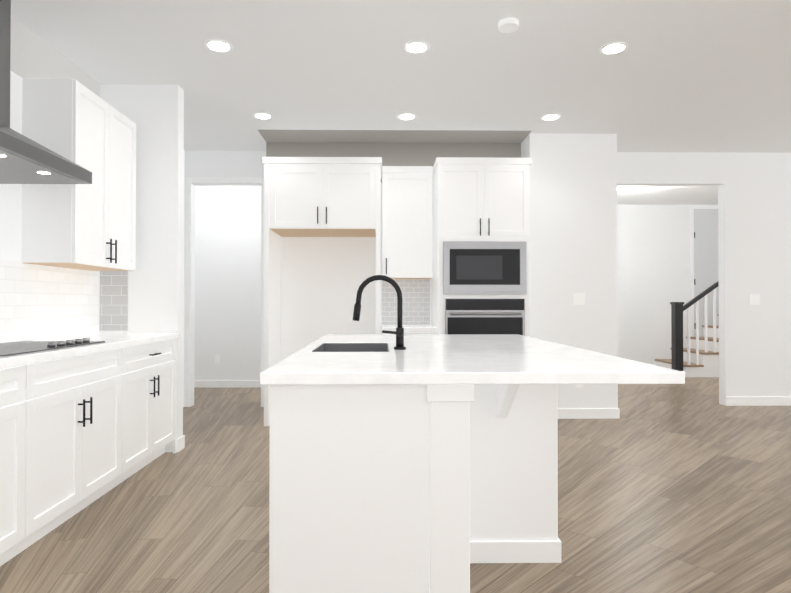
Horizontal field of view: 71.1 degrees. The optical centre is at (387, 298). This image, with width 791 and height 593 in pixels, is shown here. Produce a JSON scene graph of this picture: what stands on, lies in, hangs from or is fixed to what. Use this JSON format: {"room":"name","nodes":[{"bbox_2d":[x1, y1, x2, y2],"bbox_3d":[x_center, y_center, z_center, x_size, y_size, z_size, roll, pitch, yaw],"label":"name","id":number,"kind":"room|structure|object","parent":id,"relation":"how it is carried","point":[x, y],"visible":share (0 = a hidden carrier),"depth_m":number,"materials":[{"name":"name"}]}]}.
{"room":"kitchen","nodes":[
{"label":"kitchen","id":0,"kind":"room"},
{"bbox_2d":[10,15,99,96],"bbox_3d":[-2.200,-1.486,3.712,0.002,0.324,1.069,0,0,-1],"label":"wall","id":1,"kind":"structure","parent":0,"point":[33,55],"depth_m":3.48,"materials":[{"name":"grey paint"}]},
{"bbox_2d":[21,78,135,270],"bbox_3d":[-2.022,-0.764,3.739,0.355,1.110,0.830,0,0,-1],"label":"upper cabinet","id":2,"kind":"object","parent":1,"relation":"attached to","point":[91,227],"visible":0.98,"depth_m":3.41,"materials":[{"name":"white paint"}]},
{"bbox_2d":[266,142,520,360],"bbox_3d":[0.067,-0.222,5.785,2.666,2.820,0.002,0,0,-1],"label":"wall","id":3,"kind":"structure","parent":0,"point":[323,279],"depth_m":5.78,"materials":[{"name":"white paint"}]},
{"bbox_2d":[382,280,429,323],"bbox_3d":[0.193,0.036,5.784,0.498,0.469,0.004,0,0,-1],"label":"backsplash","id":4,"kind":"structure","parent":3,"relation":"attached to","point":[415,301],"depth_m":5.78,"materials":[{"name":"grey tile"}]},
{"bbox_2d":[382,166,432,278],"bbox_3d":[0.195,-0.752,5.602,0.500,1.102,0.372,0,0,-1],"label":"upper cabinet","id":5,"kind":"object","parent":3,"relation":"attached to","point":[407,222],"visible":0.9,"depth_m":5.46,"materials":[{"name":"white paint"}]},
{"bbox_2d":[0,377,790,592],"bbox_3d":[1.997,1.222,3.855,10.600,0.100,11.690,0,0,-1],"label":"floor","id":6,"kind":"structure","parent":0,"point":[675,488],"depth_m":3.00,"materials":[{"name":"wood"}]},
{"bbox_2d":[0,364,39,565],"bbox_3d":[-1.873,0.720,1.974,0.588,0.873,1.020,0,0,-1],"label":"base cabinet","id":7,"kind":"object","parent":6,"relation":"on","point":[19,387],"depth_m":2.39,"materials":[{"name":"white paint"}]},
{"bbox_2d":[40,348,131,538],"bbox_3d":[-1.885,0.727,2.874,0.588,0.873,1.020,0,0,-1],"label":"base cabinet","id":8,"kind":"object","parent":6,"relation":"on","point":[86,420],"depth_m":2.89,"materials":[{"name":"white paint"}]},
{"bbox_2d":[0,332,179,367],"bbox_3d":[-1.865,0.265,2.431,0.616,0.040,3.607,0,0,-1],"label":"countertop","id":9,"kind":"structure","parent":8,"relation":"on","point":[16,354],"depth_m":2.91,"materials":[{"name":"white stone"}]},
{"bbox_2d":[0,338,104,356],"bbox_3d":[-1.851,0.231,2.743,0.485,0.032,0.860,0,0,-1],"label":"cooktop","id":10,"kind":"object","parent":9,"relation":"in","point":[9,349],"depth_m":2.78,"materials":[{"name":"black glass"}]},
{"bbox_2d":[128,340,176,477],"bbox_3d":[-1.896,0.735,3.747,0.588,0.873,0.968,0,0,-1],"label":"base cabinet","id":11,"kind":"object","parent":6,"relation":"on","point":[153,424],"depth_m":3.78,"materials":[{"name":"white paint"}]},
{"bbox_2d":[262,157,381,425],"bbox_3d":[-0.610,-0.062,5.435,1.108,2.495,0.672,0,0,-1],"label":"surround","id":12,"kind":"object","parent":6,"relation":"on","point":[322,196],"visible":1,"depth_m":5.15,"materials":[{"name":"white paint"}]},
{"bbox_2d":[382,325,435,333],"bbox_3d":[0.197,0.728,5.439,0.500,0.915,0.672,0,0,-1],"label":"base cabinet","id":13,"kind":"object","parent":6,"relation":"on","point":[419,329],"visible":0.1,"depth_m":5.12,"materials":[{"name":"white paint"}]},
{"bbox_2d":[269,387,561,592],"bbox_3d":[0.176,0.728,2.876,1.164,0.873,2.127,0,0,-1],"label":"kitchen island","id":14,"kind":"object","parent":6,"relation":"on","point":[400,461],"depth_m":1.84,"materials":[{"name":"white paint"}]},
{"bbox_2d":[260,335,684,386],"bbox_3d":[0.266,0.269,2.887,1.388,0.040,2.176,0,0,-1],"label":"island countertop","id":15,"kind":"structure","parent":14,"relation":"on","point":[429,360],"depth_m":2.00,"materials":[{"name":"white stone"}]},
{"bbox_2d":[312,343,391,350],"bbox_3d":[-0.178,0.369,2.843,0.364,0.238,0.569,0,0,-1],"label":"sink","id":16,"kind":"object","parent":15,"relation":"in","point":[319,346],"depth_m":3.12,"materials":[{"name":"grey metal"}]},
{"bbox_2d":[353,275,407,350],"bbox_3d":[-0.040,0.065,2.672,0.260,0.362,0.101,0,0,-1],"label":"faucet","id":17,"kind":"object","parent":15,"relation":"on","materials":[{"name":"black metal"}]},
{"bbox_2d":[432,157,531,336],"bbox_3d":[0.896,-0.062,5.434,0.891,2.495,0.715,0,0,-1],"label":"tall cabinet","id":18,"kind":"object","parent":6,"relation":"on","point":[481,248],"visible":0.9,"depth_m":5.16,"materials":[{"name":"white paint"}]},
{"bbox_2d":[655,281,718,376],"bbox_3d":[5.695,-0.190,8.964,2.612,2.809,0.952,0,0,-1],"label":"staircase","id":19,"kind":"structure","parent":6,"relation":"on","point":[698,356],"depth_m":8.53,"materials":[{"name":"white paint"}]},
{"bbox_2d":[0,70,790,451],"bbox_3d":[1.997,-0.238,3.867,10.240,2.820,11.330,0,0,-1],"label":"wall","id":20,"kind":"structure","parent":0,"point":[626,270],"depth_m":6.16,"materials":[{"name":"white paint"}]},
{"bbox_2d":[0,0,91,183],"bbox_3d":[-1.922,-1.150,2.668,0.528,1.012,0.900,0,0,-1],"label":"range hood","id":21,"kind":"object","parent":20,"relation":"attached to","point":[24,159],"visible":1,"depth_m":2.77,"materials":[{"name":"silver metal"}]},
{"bbox_2d":[0,259,99,342],"bbox_3d":[-2.181,-0.198,2.432,0.008,0.883,3.609,0,0,-1],"label":"backsplash","id":22,"kind":"structure","parent":20,"relation":"attached to","point":[39,301],"depth_m":3.56,"materials":[{"name":"white tile"}]},
{"bbox_2d":[100,271,127,330],"bbox_3d":[-2.093,0.016,4.232,0.210,0.458,0.008,0,0,-1],"label":"backsplash","id":23,"kind":"structure","parent":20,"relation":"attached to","point":[113,300],"depth_m":4.23,"materials":[{"name":"grey tile"}]},
{"bbox_2d":[215,355,219,363],"bbox_3d":[-2.300,0.822,7.473,0.070,0.115,0.008,0,0,-1],"label":"outlet","id":24,"kind":"object","parent":20,"relation":"attached to","point":[217,359],"visible":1,"depth_m":7.47,"materials":[{"name":"white plastic"}]},
{"bbox_2d":[185,178,263,406],"bbox_3d":[-1.777,-0.070,6.084,0.890,2.520,0.013,0,0,-1],"label":"door frame","id":25,"kind":"structure","parent":20,"relation":"attached to","point":[188,181],"depth_m":6.08,"materials":[{"name":"white paint"}]},
{"bbox_2d":[194,380,260,387],"bbox_3d":[-2.171,1.152,7.470,1.756,0.100,0.011,0,0,-1],"label":"baseboard","id":26,"kind":"structure","parent":20,"relation":"attached to","point":[197,383],"depth_m":7.46,"materials":[{"name":"white paint"}]},
{"bbox_2d":[573,293,584,304],"bbox_3d":[1.891,0.005,5.470,0.115,0.115,0.008,0,0,-1],"label":"light switch","id":27,"kind":"object","parent":20,"relation":"attached to","point":[578,298],"visible":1,"depth_m":5.47,"materials":[{"name":"white plastic"}]},
{"bbox_2d":[558,408,619,418],"bbox_3d":[1.848,1.135,5.459,0.881,0.100,0.014,0,0,-1],"label":"baseboard","id":28,"kind":"structure","parent":20,"relation":"attached to","point":[598,413],"depth_m":5.45,"materials":[{"name":"white paint"}]},
{"bbox_2d":[690,206,718,336],"bbox_3d":[5.650,-0.332,9.450,0.950,2.500,0.019,0,0,-1],"label":"door","id":29,"kind":"structure","parent":20,"relation":"attached to","point":[704,243],"depth_m":9.45,"materials":[{"name":"white paint"}]},
{"bbox_2d":[750,294,759,304],"bbox_3d":[4.087,0.011,6.162,0.115,0.115,0.008,0,0,-1],"label":"switch plate","id":30,"kind":"object","parent":20,"relation":"attached to","point":[754,299],"visible":1,"depth_m":6.16,"materials":[{"name":"white plastic"}]},
{"bbox_2d":[726,397,790,405],"bbox_3d":[5.344,1.141,6.165,3.172,0.100,0.016,0,0,-1],"label":"baseboard","id":31,"kind":"structure","parent":20,"relation":"attached to","point":[730,401],"depth_m":6.15,"materials":[{"name":"white paint"}]},
{"bbox_2d":[11,0,790,204],"bbox_3d":[1.997,-1.698,3.879,10.600,0.100,11.690,0,0,-1],"label":"ceiling","id":32,"kind":"structure","parent":0,"point":[695,76],"depth_m":3.92,"materials":[{"name":"white paint"}]},
{"bbox_2d":[205,39,232,52],"bbox_3d":[-1.100,-1.646,3.613,0.176,0.007,0.176,0,0,-1],"label":"recessed light","id":33,"kind":"object","parent":32,"relation":"in","point":[220,46],"visible":1,"depth_m":3.60,"materials":[{"name":"white paint"}]},
{"bbox_2d":[253,112,272,119],"bbox_3d":[-1.117,-1.635,4.963,0.176,0.007,0.176,0,0,-1],"label":"recessed light","id":34,"kind":"object","parent":32,"relation":"in","point":[262,115],"visible":1,"depth_m":4.94,"materials":[{"name":"white paint"}]},
{"bbox_2d":[258,130,530,142],"bbox_3d":[0.070,-1.632,5.587,2.666,0.002,0.416,0,0,-1],"label":"ceiling","id":35,"kind":"structure","parent":32,"relation":"attached to","point":[393,136],"depth_m":5.58,"materials":[{"name":"grey paint"}]},
{"bbox_2d":[397,113,416,119],"bbox_3d":[0.172,-1.635,4.980,0.176,0.007,0.176,0,0,-1],"label":"recessed light","id":36,"kind":"object","parent":32,"relation":"in","point":[406,116],"visible":1,"depth_m":4.96,"materials":[{"name":"white paint"}]},
{"bbox_2d":[403,41,429,53],"bbox_3d":[0.190,-1.646,3.630,0.176,0.007,0.176,0,0,-1],"label":"recessed light","id":37,"kind":"object","parent":32,"relation":"in","point":[415,47],"visible":1,"depth_m":3.62,"materials":[{"name":"white paint"}]},
{"bbox_2d":[498,18,518,32],"bbox_3d":[0.724,-1.635,3.317,0.120,0.034,0.120,0,0,-1],"label":"smoke detector","id":38,"kind":"object","parent":32,"relation":"attached to","point":[508,25],"visible":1,"depth_m":3.29,"materials":[{"name":"white plastic"}]},
{"bbox_2d":[541,114,560,120],"bbox_3d":[1.472,-1.635,4.997,0.176,0.007,0.176,0,0,-1],"label":"recessed light","id":39,"kind":"object","parent":32,"relation":"in","point":[548,117],"visible":1,"depth_m":4.99,"materials":[{"name":"white paint"}]},
{"bbox_2d":[600,42,627,54],"bbox_3d":[1.490,-1.646,3.647,0.176,0.007,0.176,0,0,-1],"label":"recessed light","id":40,"kind":"object","parent":32,"relation":"in","point":[612,48],"visible":1,"depth_m":3.64,"materials":[{"name":"white paint"}]}
]}

